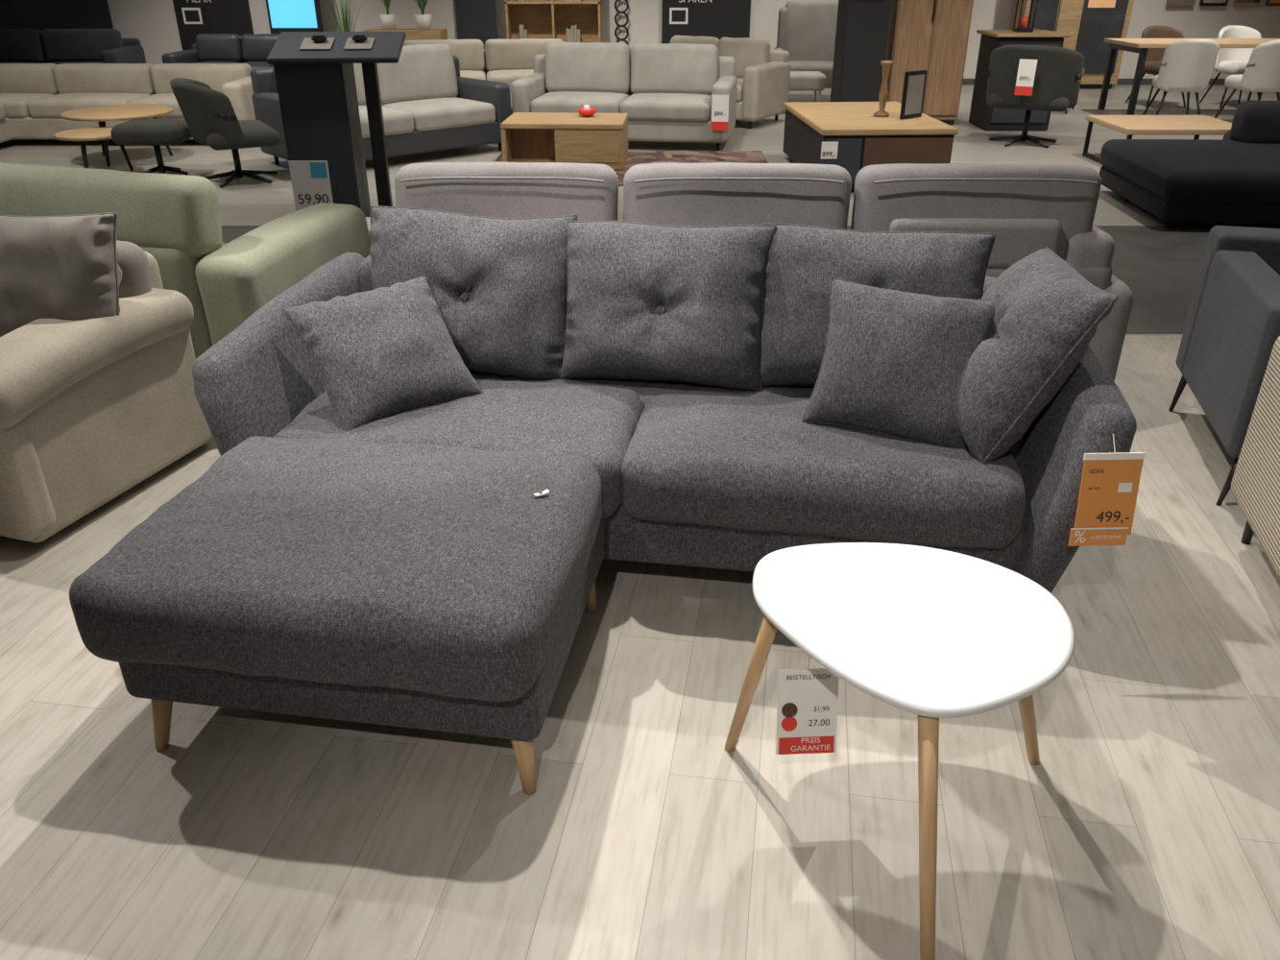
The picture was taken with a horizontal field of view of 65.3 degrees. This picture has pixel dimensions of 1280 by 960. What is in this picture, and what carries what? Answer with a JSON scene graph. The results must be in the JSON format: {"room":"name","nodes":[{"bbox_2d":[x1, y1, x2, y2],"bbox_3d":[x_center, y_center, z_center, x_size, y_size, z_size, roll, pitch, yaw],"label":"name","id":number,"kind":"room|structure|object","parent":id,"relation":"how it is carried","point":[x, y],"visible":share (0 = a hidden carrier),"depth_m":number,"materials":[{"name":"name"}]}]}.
{"room":"store","nodes":[
{"label":"store","id":0,"kind":"room"},
{"bbox_2d":[0,84,1279,959],"bbox_3d":[0.500,-1.369,6.052,19.000,0.060,18.000,0,28,0],"label":"floor","id":1,"kind":"structure","parent":0,"point":[1146,826],"depth_m":2.12,"materials":[{"name":"beige wood"}]},
{"bbox_2d":[0,28,145,64],"bbox_3d":[-7.350,-5.078,12.238,2.200,0.806,1.000,-2,28,-4],"label":"sofa","id":2,"kind":"object","parent":1,"relation":"on","point":[57,46],"visible":0.39,"depth_m":12.27,"materials":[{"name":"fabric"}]},
{"bbox_2d":[0,28,47,62],"bbox_3d":[-7.834,-5.345,12.323,0.923,0.405,0.251,-2,20,-4],"label":"cushion","id":3,"kind":"object","parent":2,"relation":"on","point":[16,45],"depth_m":12.24,"materials":[{"name":"blue fabric"}]},
{"bbox_2d":[48,61,102,64],"bbox_3d":[-6.878,-4.999,12.213,0.922,0.190,0.800,-2,28,-4],"label":"seat cushion","id":4,"kind":"object","parent":2,"relation":"on","point":[56,62],"depth_m":12.24,"materials":[{"name":"blue fabric"}]},
{"bbox_2d":[40,28,122,62],"bbox_3d":[-6.907,-5.383,12.395,0.923,0.404,0.253,-2,20,-4],"label":"cushion","id":5,"kind":"object","parent":2,"relation":"on","point":[57,45],"depth_m":12.29,"materials":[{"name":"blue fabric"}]},
{"bbox_2d":[53,126,133,170],"bbox_3d":[-4.420,-2.668,8.137,0.560,0.322,0.560,0,28,0],"label":"round coffee table","id":6,"kind":"object","parent":1,"relation":"on","point":[84,134],"visible":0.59,"depth_m":7.97,"materials":[{"name":"brown wood"}]},
{"bbox_2d":[0,240,212,542],"bbox_3d":[-2.753,-0.462,3.399,2.435,0.721,0.855,9,29,16],"label":"sofa","id":7,"kind":"object","parent":1,"relation":"on","point":[91,409],"visible":0.88,"depth_m":3.03,"materials":[{"name":"beige fabric"}]},
{"bbox_2d":[0,212,121,337],"bbox_3d":[-1.835,-0.608,3.081,0.497,0.414,0.220,3,28,6],"label":"cushion","id":8,"kind":"object","parent":7,"relation":"on","point":[65,267],"visible":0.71,"depth_m":3.00,"materials":[{"name":"beige fabric"}]},
{"bbox_2d":[116,240,152,297],"bbox_3d":[-2.064,-0.660,3.378,0.962,0.354,0.191,9,21,16],"label":"cushion","id":9,"kind":"object","parent":7,"relation":"on","point":[135,264],"depth_m":3.20,"materials":[{"name":"beige fabric"}]},
{"bbox_2d":[60,104,173,166],"bbox_3d":[-4.500,-3.003,8.696,0.880,0.402,0.880,0,28,0],"label":"round coffee table","id":10,"kind":"object","parent":1,"relation":"on","point":[101,114],"visible":0.93,"depth_m":8.49,"materials":[{"name":"brown wood"}]},
{"bbox_2d":[0,63,255,143],"bbox_3d":[-5.275,-3.098,8.590,3.250,0.662,3.300,0,28,0],"label":"sofa","id":11,"kind":"object","parent":1,"relation":"on","point":[34,97],"visible":0.55,"depth_m":9.58,"materials":[{"name":"beige fabric"}]},
{"bbox_2d":[0,93,52,118],"bbox_3d":[-6.135,-3.558,9.478,0.930,0.180,0.620,0,27,0],"label":"seat cushion","id":12,"kind":"object","parent":11,"relation":"on","point":[14,105],"depth_m":9.24,"materials":[{"name":"beige fabric"}]},
{"bbox_2d":[0,63,59,95],"bbox_3d":[-6.135,-3.898,9.741,0.934,0.304,0.280,0,27,0],"label":"cushion","id":13,"kind":"object","parent":11,"relation":"on","point":[14,78],"depth_m":9.62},
{"bbox_2d":[26,93,149,118],"bbox_3d":[-5.195,-3.558,9.478,0.930,0.180,0.620,0,27,0],"label":"seat cushion","id":14,"kind":"object","parent":11,"relation":"on","point":[51,106],"depth_m":9.22,"materials":[{"name":"beige fabric"}]},
{"bbox_2d":[52,63,155,95],"bbox_3d":[-5.194,-3.898,9.741,0.934,0.304,0.280,0,27,0],"label":"cushion","id":15,"kind":"object","parent":11,"relation":"on","point":[67,78],"depth_m":9.62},
{"bbox_2d":[129,93,184,118],"bbox_3d":[-4.255,-3.558,9.478,0.930,0.180,0.620,0,27,0],"label":"seat cushion","id":16,"kind":"object","parent":11,"relation":"on","point":[162,99],"depth_m":9.22,"materials":[{"name":"beige fabric"}]},
{"bbox_2d":[150,63,252,94],"bbox_3d":[-4.255,-3.898,9.741,0.934,0.304,0.280,0,27,0],"label":"cushion","id":17,"kind":"object","parent":11,"relation":"on","point":[214,75],"depth_m":9.60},
{"bbox_2d":[110,119,192,174],"bbox_3d":[-3.880,-2.667,8.025,0.520,0.420,0.440,0,28,0],"label":"ottoman","id":18,"kind":"object","parent":1,"relation":"on","point":[156,132],"visible":0.91,"depth_m":7.80,"materials":[{"name":"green fabric"}]},
{"bbox_2d":[0,162,370,359],"bbox_3d":[-2.416,-0.949,4.216,2.540,0.889,0.900,9,29,16],"label":"sofa","id":19,"kind":"object","parent":1,"relation":"on","point":[175,219],"visible":0.41,"depth_m":3.53,"materials":[{"name":"green fabric"}]},
{"bbox_2d":[161,33,279,69],"bbox_3d":[-4.950,-5.097,12.341,1.500,0.746,0.900,2,28,4],"label":"sofa","id":20,"kind":"object","parent":1,"relation":"on","point":[253,50],"visible":0.29,"depth_m":12.31,"materials":[{"name":"black leather"}]},
{"bbox_2d":[195,33,244,62],"bbox_3d":[-5.221,-5.371,12.440,0.572,0.346,0.251,2,20,4],"label":"cushion","id":21,"kind":"object","parent":20,"relation":"on","point":[210,47],"depth_m":12.33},
{"bbox_2d":[241,61,270,69],"bbox_3d":[-4.670,-5.015,12.243,0.572,0.190,0.700,2,28,4],"label":"seat cushion","id":22,"kind":"object","parent":20,"relation":"on","point":[253,64],"depth_m":12.07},
{"bbox_2d":[241,33,279,62],"bbox_3d":[-4.645,-5.348,12.395,0.572,0.344,0.253,2,20,4],"label":"cushion","id":23,"kind":"object","parent":20,"relation":"on","point":[254,48],"depth_m":12.29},
{"bbox_2d":[169,77,280,188],"bbox_3d":[-3.207,-2.718,7.755,0.680,0.760,0.800,-15,31,-26],"label":"lounge chair","id":24,"kind":"object","parent":1,"relation":"on","point":[209,115],"visible":1,"depth_m":7.46,"materials":[{"name":"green fabric"}]},
{"bbox_2d":[265,0,323,34],"bbox_3d":[-4.600,-6.234,13.275,0.680,1.900,0.132,0,28,0],"label":"display","id":25,"kind":"object","parent":1,"relation":"on","point":[283,15],"visible":0.4,"depth_m":13.25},
{"bbox_2d":[288,160,333,211],"bbox_3d":[-2.000,-1.714,6.129,0.230,0.480,0.025,-1,28,-3],"label":"price sign","id":26,"kind":"object","parent":1,"relation":"on","point":[310,181],"visible":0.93,"depth_m":6.07,"materials":[{"name":"white paper"}]},
{"bbox_2d":[266,31,406,217],"bbox_3d":[-1.821,-2.172,6.275,0.760,1.158,0.464,-2,28,-4],"label":"kiosk","id":27,"kind":"object","parent":1,"relation":"on","point":[314,71],"visible":0.74,"depth_m":6.10,"materials":[{"name":"black metal"}]},
{"bbox_2d":[319,0,362,31],"bbox_3d":[-3.789,-5.634,12.738,0.520,1.331,0.590,-11,29,-20],"label":"potted grass","id":28,"kind":"object","parent":1,"relation":"on","point":[344,9],"depth_m":12.62,"materials":[{"name":"plant"}]},
{"bbox_2d":[250,43,511,164],"bbox_3d":[-2.200,-3.265,8.672,2.000,0.884,0.950,-23,35,-36],"label":"sofa","id":29,"kind":"object","parent":1,"relation":"on","point":[426,105],"visible":0.62,"depth_m":8.73,"materials":[{"name":"grey fabric"}]},
{"bbox_2d":[353,63,366,105],"bbox_3d":[-2.652,-3.387,8.476,0.822,0.485,0.252,-23,27,-36],"label":"cushion","id":30,"kind":"object","parent":29,"relation":"on","point":[357,67],"depth_m":8.55,"materials":[{"name":"grey fabric"}]},
{"bbox_2d":[358,105,413,138],"bbox_3d":[-2.442,-3.017,8.405,0.822,0.190,0.750,-23,35,-36],"label":"seat cushion","id":31,"kind":"object","parent":29,"relation":"on","point":[398,123],"depth_m":8.31,"materials":[{"name":"fabric"}]},
{"bbox_2d":[376,43,458,104],"bbox_3d":[-2.035,-3.644,8.968,0.822,0.484,0.254,-23,27,-36],"label":"cushion","id":32,"kind":"object","parent":29,"relation":"on","point":[422,72],"depth_m":8.88,"materials":[{"name":"grey fabric"}]},
{"bbox_2d":[381,96,495,131],"bbox_3d":[-1.825,-3.273,8.897,0.822,0.190,0.750,-23,35,-36],"label":"seat cushion","id":33,"kind":"object","parent":29,"relation":"on","point":[428,113],"depth_m":8.71,"materials":[{"name":"fabric"}]},
{"bbox_2d":[362,28,447,40],"bbox_3d":[-3.050,-5.523,13.154,1.000,0.750,0.465,0,28,0],"label":"sideboard","id":34,"kind":"object","parent":1,"relation":"on","point":[411,34],"visible":0.17,"depth_m":12.81,"materials":[{"name":"brown wood"}]},
{"bbox_2d":[379,0,396,29],"bbox_3d":[-3.209,-6.139,12.766,0.489,0.698,0.501,-23,35,-37],"label":"potted grass","id":35,"kind":"object","parent":34,"relation":"on","point":[388,20],"depth_m":12.85,"materials":[{"name":"white plastic"}]},
{"bbox_2d":[379,13,396,29],"bbox_3d":[-3.250,-5.929,12.922,0.220,0.180,0.220,0,27,0],"label":"pot","id":36,"kind":"object","parent":35,"relation":"on","point":[388,20],"depth_m":12.85,"materials":[{"name":"ceramic"}]},
{"bbox_2d":[414,0,431,29],"bbox_3d":[-2.826,-6.138,12.871,0.459,0.599,0.574,17,32,29],"label":"potted grass","id":37,"kind":"object","parent":34,"relation":"on","point":[423,20],"depth_m":12.85,"materials":[{"name":"white plastic"}]},
{"bbox_2d":[414,13,431,29],"bbox_3d":[-2.800,-5.929,12.922,0.220,0.180,0.220,0,27,0],"label":"pot","id":38,"kind":"object","parent":37,"relation":"on","point":[423,20],"depth_m":12.86,"materials":[{"name":"ceramic"}]},
{"bbox_2d":[403,38,564,108],"bbox_3d":[-1.750,-4.594,11.363,2.200,0.756,0.950,-4,28,-7],"label":"sofa","id":39,"kind":"object","parent":1,"relation":"on","point":[507,61],"visible":0.2,"depth_m":11.36,"materials":[{"name":"fabric"}]},
{"bbox_2d":[403,39,484,71],"bbox_3d":[-2.240,-4.837,11.403,0.922,0.355,0.251,-4,20,-7],"label":"cushion","id":40,"kind":"object","parent":39,"relation":"on","point":[470,53],"depth_m":11.32,"materials":[{"name":"beige fabric"}]},
{"bbox_2d":[459,70,485,80],"bbox_3d":[-2.197,-4.489,11.233,0.922,0.190,0.750,-4,28,-7],"label":"seat cushion","id":41,"kind":"object","parent":39,"relation":"on","point":[472,74],"depth_m":11.06,"materials":[{"name":"beige fabric"}]},
{"bbox_2d":[486,69,533,92],"bbox_3d":[-1.276,-4.549,11.348,0.922,0.190,0.750,-4,28,-7],"label":"seat cushion","id":42,"kind":"object","parent":39,"relation":"on","point":[506,76],"depth_m":11.03,"materials":[{"name":"beige fabric"}]},
{"bbox_2d":[484,38,564,71],"bbox_3d":[-1.319,-4.897,11.518,0.922,0.354,0.253,-4,20,-7],"label":"cushion","id":43,"kind":"object","parent":39,"relation":"on","point":[519,54],"depth_m":11.40,"materials":[{"name":"beige fabric"}]},
{"bbox_2d":[504,0,602,42],"bbox_3d":[-1.150,-6.344,13.270,1.250,2.100,0.400,0,28,0],"label":"bookcase","id":44,"kind":"object","parent":1,"relation":"on","point":[567,20],"visible":0.43,"depth_m":13.48,"materials":[{"name":"brown wood"}]},
{"bbox_2d":[517,0,581,42],"bbox_3d":[-1.197,-6.242,13.323,0.832,1.759,0.150,0,27,0],"label":"books","id":45,"kind":"object","parent":44,"relation":"on","point":[573,35],"depth_m":13.39,"materials":[{"name":"paper"}]},
{"bbox_2d":[69,205,1136,795],"bbox_3d":[-0.009,-0.076,2.531,2.312,0.906,1.684,4,28,8],"label":"sofa","id":46,"kind":"object","parent":1,"relation":"on","point":[405,568],"visible":0.83,"depth_m":2.42,"materials":[{"name":"grey fabric"}]},
{"bbox_2d":[69,435,602,701],"bbox_3d":[-0.621,0.150,2.256,0.992,0.216,0.798,4,28,8],"label":"cushion","id":47,"kind":"object","parent":46,"relation":"on","point":[432,565],"depth_m":2.01,"materials":[{"name":"fabric"}]},
{"bbox_2d":[280,275,483,431],"bbox_3d":[-0.700,-0.350,2.739,0.431,0.310,0.316,-18,33,-31],"label":"throw pillow","id":48,"kind":"object","parent":46,"relation":"on","point":[380,352],"visible":0.92,"depth_m":2.66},
{"bbox_2d":[273,379,643,519],"bbox_3d":[-0.481,-0.110,2.759,0.948,0.212,0.543,4,28,8],"label":"seat cushion","id":49,"kind":"object","parent":46,"relation":"on","point":[596,429],"depth_m":2.60,"materials":[{"name":"fabric"}]},
{"bbox_2d":[369,207,575,379],"bbox_3d":[-0.511,-0.549,2.955,0.624,0.488,0.221,4,10,5],"label":"cushion","id":50,"kind":"object","parent":46,"relation":"on","point":[502,289],"depth_m":2.88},
{"bbox_2d":[561,221,774,390],"bbox_3d":[0.068,-0.503,2.872,0.610,0.469,0.213,4,10,8],"label":"cushion","id":51,"kind":"object","parent":46,"relation":"on","point":[645,306],"depth_m":2.81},
{"bbox_2d":[621,393,1025,548],"bbox_3d":[0.469,-0.045,2.631,1.007,0.207,0.530,4,28,8],"label":"seat cushion","id":52,"kind":"object","parent":46,"relation":"on","point":[731,463],"depth_m":2.44,"materials":[{"name":"fabric"}]},
{"bbox_2d":[758,224,994,386],"bbox_3d":[0.646,-0.470,2.814,0.642,0.468,0.214,5,10,10],"label":"cushion","id":53,"kind":"object","parent":46,"relation":"on","point":[797,263],"depth_m":2.76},
{"bbox_2d":[800,276,994,448],"bbox_3d":[0.673,-0.298,2.582,0.450,0.361,0.255,10,29,18],"label":"throw pillow","id":54,"kind":"object","parent":46,"relation":"on","point":[894,362],"visible":0.9,"depth_m":2.52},
{"bbox_2d":[954,248,1114,462],"bbox_3d":[0.948,-0.333,2.553,0.228,0.492,0.460,28,23,-13],"label":"cushion","id":55,"kind":"object","parent":46,"relation":"on","point":[1035,360],"depth_m":2.40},
{"bbox_2d":[1068,434,1145,546],"bbox_3d":[1.045,0.023,2.240,0.142,0.253,0.060,-1,28,-2],"label":"price tag","id":56,"kind":"object","parent":46,"relation":"hanging from","point":[1109,486],"visible":1,"depth_m":2.24,"materials":[{"name":"orange paper"}]},
{"bbox_2d":[510,42,737,150],"bbox_3d":[-0.122,-3.619,9.373,2.000,0.865,0.979,4,28,8],"label":"sofa","id":57,"kind":"object","parent":1,"relation":"on","point":[668,92],"visible":0.84,"depth_m":9.29,"materials":[{"name":"grey fabric"}]},
{"bbox_2d":[531,91,629,113],"bbox_3d":[-0.545,-3.533,9.396,0.822,0.190,0.750,4,28,8],"label":"seat cushion","id":58,"kind":"object","parent":57,"relation":"on","point":[604,102],"depth_m":9.10,"materials":[{"name":"fabric"}]},
{"bbox_2d":[545,42,630,93],"bbox_3d":[-0.496,-3.930,9.540,0.821,0.465,0.251,4,20,8],"label":"cushion","id":59,"kind":"object","parent":57,"relation":"on","point":[599,67],"depth_m":9.43,"materials":[{"name":"grey fabric"}]},
{"bbox_2d":[619,93,711,122],"bbox_3d":[0.274,-3.473,9.281,0.822,0.190,0.750,4,28,8],"label":"seat cushion","id":60,"kind":"object","parent":57,"relation":"on","point":[640,108],"depth_m":8.98,"materials":[{"name":"fabric"}]},
{"bbox_2d":[630,43,718,95],"bbox_3d":[0.324,-3.870,9.425,0.822,0.464,0.254,4,20,8],"label":"cushion","id":61,"kind":"object","parent":57,"relation":"on","point":[656,68],"depth_m":9.32,"materials":[{"name":"grey fabric"}]},
{"bbox_2d":[495,150,768,186],"bbox_3d":[-0.075,-2.636,8.408,2.350,0.012,1.550,0,28,0],"label":"rug","id":62,"kind":"object","parent":1,"relation":"on","point":[634,157],"visible":0.29,"depth_m":8.76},
{"bbox_2d":[500,112,627,169],"bbox_3d":[-0.620,-2.882,8.477,1.000,0.360,0.700,1,28,3],"label":"wooden coffee table","id":63,"kind":"object","parent":62,"relation":"on","point":[598,138],"visible":0.93,"depth_m":8.21,"materials":[{"name":"brown wood"}]},
{"bbox_2d":[577,104,596,117],"bbox_3d":[-0.450,-3.130,8.460,0.160,0.090,0.160,0,28,0],"label":"bowl","id":64,"kind":"object","parent":63,"relation":"on","point":[587,111],"visible":1,"depth_m":8.42,"materials":[{"name":"red"}]},
{"bbox_2d":[670,35,790,128],"bbox_3d":[0.750,-4.302,10.726,1.500,0.826,0.900,15,31,26],"label":"loveseat","id":65,"kind":"object","parent":1,"relation":"on","point":[762,74],"visible":0.39,"depth_m":10.46,"materials":[{"name":"fabric"}]},
{"bbox_2d":[670,35,719,48],"bbox_3d":[0.594,-4.619,10.909,0.573,0.424,0.251,15,23,26],"label":"cushion","id":66,"kind":"object","parent":65,"relation":"on","point":[676,38],"depth_m":10.75,"materials":[{"name":"beige fabric"}]},
{"bbox_2d":[736,77,743,102],"bbox_3d":[0.951,-4.134,10.552,0.572,0.190,0.700,15,31,26],"label":"seat cushion","id":67,"kind":"object","parent":65,"relation":"on","point":[739,93],"depth_m":10.19,"materials":[{"name":"beige fabric"}]},
{"bbox_2d":[718,37,770,77],"bbox_3d":[1.096,-4.487,10.651,0.572,0.424,0.253,15,23,26],"label":"cushion","id":68,"kind":"object","parent":65,"relation":"on","point":[747,52],"depth_m":10.51,"materials":[{"name":"beige fabric"}]},
{"bbox_2d":[394,161,1133,382],"bbox_3d":[0.343,-0.790,3.845,2.730,0.952,0.950,0,28,1],"label":"recliner sofa","id":69,"kind":"object","parent":1,"relation":"on","point":[1030,208],"visible":0.34,"depth_m":3.31,"materials":[{"name":"grey fabric"}]},
{"bbox_2d":[783,71,826,113],"bbox_3d":[1.850,-4.444,11.441,0.500,0.421,0.400,0,28,0],"label":"footstool","id":70,"kind":"object","parent":1,"relation":"on","point":[799,81],"visible":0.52,"depth_m":11.22,"materials":[{"name":"grey fabric"}]},
{"bbox_2d":[774,0,838,88],"bbox_3d":[2.054,-5.136,12.015,0.880,1.120,0.758,4,28,7],"label":"chair","id":71,"kind":"object","parent":1,"relation":"on","point":[807,30],"visible":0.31,"depth_m":12.05,"materials":[{"name":"beige fabric"}]},
{"bbox_2d":[782,101,958,192],"bbox_3d":[1.780,-2.707,8.059,1.000,0.460,1.604,-1,28,-3],"label":"coffee table","id":72,"kind":"object","parent":1,"relation":"on","point":[848,135],"visible":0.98,"depth_m":7.36,"materials":[{"name":"brown wood"}]},
{"bbox_2d":[873,60,893,117],"bbox_3d":[1.900,-3.045,7.772,0.120,0.400,0.120,0,28,0],"label":"candle holder","id":73,"kind":"object","parent":72,"relation":"on","point":[883,92],"visible":1,"depth_m":7.76,"materials":[{"name":"brown wood"}]},
{"bbox_2d":[899,70,927,119],"bbox_3d":[2.108,-2.968,7.689,0.260,0.340,0.024,-21,34,-35],"label":"picture frame","id":74,"kind":"object","parent":72,"relation":"on","point":[914,83],"visible":1,"depth_m":7.67,"materials":[{"name":"wood"}]},
{"bbox_2d":[904,73,925,115],"bbox_3d":[2.114,-2.964,7.682,0.200,0.280,0.004,-21,34,-35],"label":"picture","id":75,"kind":"object","parent":74,"relation":"attached to","point":[914,84],"depth_m":7.68,"materials":[{"name":"beige paper"}]},
{"bbox_2d":[724,542,1074,959],"bbox_3d":[0.566,0.444,1.988,0.612,0.485,0.649,-17,32,-30],"label":"side table","id":76,"kind":"object","parent":1,"relation":"on","point":[930,634],"visible":1,"depth_m":1.82,"materials":[{"name":"white laminate"}]},
{"bbox_2d":[775,656,838,754],"bbox_3d":[0.335,0.396,1.968,0.122,0.330,0.054,-1,28,-3],"label":"price tag","id":77,"kind":"object","parent":76,"relation":"hanging from","point":[807,699],"visible":1,"depth_m":2.00,"materials":[{"name":"white paper"}]},
{"bbox_2d":[885,0,973,124],"bbox_3d":[2.970,-4.830,10.253,0.760,2.200,0.550,0,28,0],"label":"wardrobe","id":78,"kind":"object","parent":1,"relation":"on","point":[931,36],"visible":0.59,"depth_m":10.21,"materials":[{"name":"brown wood"}]},
{"bbox_2d":[968,29,1070,131],"bbox_3d":[3.850,-4.108,10.263,0.720,0.910,0.680,0,28,0],"label":"cabinet","id":79,"kind":"object","parent":1,"relation":"on","point":[987,118],"depth_m":10.14,"materials":[{"name":"brown wood"}]},
{"bbox_2d":[1012,0,1038,32],"bbox_3d":[3.850,-4.664,9.973,0.180,0.340,0.180,0,28,0],"label":"lantern","id":80,"kind":"object","parent":79,"relation":"on","point":[1023,28],"visible":1,"depth_m":9.98,"materials":[{"name":"black metal"}]},
{"bbox_2d":[986,45,1084,147],"bbox_3d":[3.631,-3.587,9.294,0.820,0.880,0.732,15,31,26],"label":"swivel armchair","id":81,"kind":"object","parent":1,"relation":"on","point":[1029,78],"visible":1,"depth_m":9.05,"materials":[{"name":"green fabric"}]},
{"bbox_2d":[1011,0,1134,89],"bbox_3d":[5.750,-6.326,13.235,1.400,2.100,0.480,0,28,0],"label":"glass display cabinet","id":82,"kind":"object","parent":1,"relation":"on","point":[1088,22],"visible":0.39,"depth_m":13.15,"materials":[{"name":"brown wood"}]},
{"bbox_2d":[1087,0,1115,7],"bbox_3d":[6.025,-6.306,12.980,0.350,0.300,0.010,0,27,0],"label":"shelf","id":83,"kind":"object","parent":82,"relation":"attached to","point":[1091,3],"depth_m":13.02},
{"bbox_2d":[1125,24,1185,108],"bbox_3d":[6.197,-4.909,11.859,0.500,0.864,0.672,-2,28,-4],"label":"dining chair","id":84,"kind":"object","parent":1,"relation":"on","point":[1154,57],"visible":0.3,"depth_m":11.87,"materials":[{"name":"brown fabric"}]},
{"bbox_2d":[1082,115,1231,164],"bbox_3d":[4.450,-2.869,8.501,1.040,0.340,0.870,0,28,0],"label":"coffee table","id":85,"kind":"object","parent":1,"relation":"on","point":[1129,125],"visible":0.57,"depth_m":8.35,"materials":[{"name":"brown wood"}]},
{"bbox_2d":[1142,38,1219,115],"bbox_3d":[5.594,-4.114,10.333,0.500,0.864,0.672,5,28,9],"label":"dining chair","id":86,"kind":"object","parent":1,"relation":"on","point":[1187,65],"visible":0.99,"depth_m":10.06,"materials":[{"name":"fabric"}]},
{"bbox_2d":[1097,38,1279,115],"bbox_3d":[6.600,-4.503,11.184,2.600,0.760,0.900,0,28,0],"label":"dining table","id":87,"kind":"object","parent":1,"relation":"on","point":[1141,46],"visible":0.84,"depth_m":10.94,"materials":[{"name":"brown wood"}]},
{"bbox_2d":[1099,99,1279,228],"bbox_3d":[4.607,-2.325,7.020,2.430,0.742,1.930,2,28,4],"label":"sofa","id":88,"kind":"object","parent":1,"relation":"on","point":[1235,178],"visible":0.98,"depth_m":6.50,"materials":[{"name":"fabric"}]},
{"bbox_2d":[1099,139,1279,203],"bbox_3d":[4.487,-2.118,6.798,2.230,0.220,1.330,2,28,4],"label":"cushion","id":89,"kind":"object","parent":88,"relation":"on","point":[1165,171],"depth_m":6.49,"materials":[{"name":"fabric"}]},
{"bbox_2d":[1229,99,1279,144],"bbox_3d":[4.612,-2.539,7.151,0.654,0.324,0.342,2,28,4],"label":"cushion","id":90,"kind":"object","parent":88,"relation":"on","point":[1254,122],"depth_m":7.05,"materials":[{"name":"fabric"}]},
{"bbox_2d":[1168,225,1279,506],"bbox_3d":[2.898,-0.294,3.154,1.990,0.711,0.870,7,28,13],"label":"sofa","id":91,"kind":"object","parent":1,"relation":"on","point":[1231,331],"visible":0.87,"depth_m":3.28,"materials":[{"name":"fabric"}]},
{"bbox_2d":[1199,24,1261,107],"bbox_3d":[7.100,-4.909,11.859,0.500,0.864,0.672,0,28,0],"label":"dining chair","id":92,"kind":"object","parent":1,"relation":"on","point":[1229,60],"visible":0.53,"depth_m":11.88,"materials":[{"name":"fabric"}]},
{"bbox_2d":[1214,39,1279,118],"bbox_3d":[6.423,-4.114,10.332,0.500,0.864,0.672,-2,28,-4],"label":"dining chair","id":93,"kind":"object","parent":1,"relation":"on","point":[1262,72],"visible":0.98,"depth_m":10.10,"materials":[{"name":"fabric"}]},
{"bbox_2d":[1231,336,1279,579],"bbox_3d":[2.598,0.154,2.259,2.000,0.740,0.950,7,28,13],"label":"sofa","id":94,"kind":"object","parent":1,"relation":"on","point":[1255,484],"visible":1,"depth_m":2.72,"materials":[{"name":"beige fabric"}]},
{"bbox_2d":[107,0,1279,78],"bbox_3d":[0.500,-7.094,13.302,19.000,3.400,0.150,0,28,0],"label":"wall","id":95,"kind":"structure","parent":0,"point":[154,22],"depth_m":13.63,"materials":[{"name":"white paint"}]},
{"bbox_2d":[0,0,113,30],"bbox_3d":[-8.100,-6.726,13.353,1.800,2.500,0.040,0,28,0],"label":"panel","id":96,"kind":"object","parent":95,"relation":"attached to","point":[38,14],"visible":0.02,"depth_m":13.55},
{"bbox_2d":[172,0,253,49],"bbox_3d":[-5.800,-6.790,13.314,1.000,1.950,0.050,0,28,0],"label":"information board","id":97,"kind":"object","parent":95,"relation":"attached to","point":[194,17],"visible":0.87,"depth_m":13.56,"materials":[{"name":"black paper"}]},
{"bbox_2d":[454,0,498,48],"bbox_3d":[-2.225,-6.726,13.353,0.550,2.500,0.040,0,28,0],"label":"panel","id":98,"kind":"object","parent":95,"relation":"attached to","point":[475,19],"visible":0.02,"depth_m":13.57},
{"bbox_2d":[614,0,628,45],"bbox_3d":[-0.250,-6.490,13.453,0.198,1.388,0.028,0,28,0],"label":"wall ornament","id":99,"kind":"object","parent":95,"relation":"attached to","point":[626,1],"visible":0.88,"depth_m":13.59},
{"bbox_2d":[661,0,750,43],"bbox_3d":[0.900,-6.746,13.337,1.200,2.050,0.050,0,28,0],"label":"information board","id":100,"kind":"object","parent":95,"relation":"attached to","point":[719,19],"visible":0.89,"depth_m":13.57,"materials":[{"name":"black paper"}]},
{"bbox_2d":[962,78,1225,84],"bbox_3d":[0.500,-5.582,13.993,19.000,0.080,0.020,0,28,0],"label":"baseboard","id":101,"kind":"structure","parent":95,"relation":"attached to","point":[965,81],"depth_m":13.99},
{"bbox_2d":[1165,0,1194,5],"bbox_3d":[7.300,-6.747,13.339,0.360,0.750,0.045,0,28,0],"label":"framed art","id":102,"kind":"object","parent":95,"relation":"attached to","point":[1169,2],"visible":1,"depth_m":13.48,"materials":[{"name":"brown wood"}]},
{"bbox_2d":[1199,0,1228,5],"bbox_3d":[7.750,-6.747,13.339,0.360,0.750,0.045,0,28,0],"label":"framed art","id":103,"kind":"object","parent":95,"relation":"attached to","point":[1202,2],"visible":1,"depth_m":13.48,"materials":[{"name":"black metal"}]},
{"bbox_2d":[1231,0,1261,5],"bbox_3d":[8.200,-6.747,13.339,0.360,0.750,0.045,0,28,0],"label":"framed art","id":104,"kind":"object","parent":95,"relation":"attached to","point":[1235,2],"visible":1,"depth_m":13.48,"materials":[{"name":"brown wood"}]},
{"bbox_2d":[830,0,892,101],"bbox_3d":[2.280,-5.314,9.905,0.440,3.380,0.520,0,28,0],"label":"column","id":105,"kind":"structure","parent":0,"point":[862,26],"depth_m":10.14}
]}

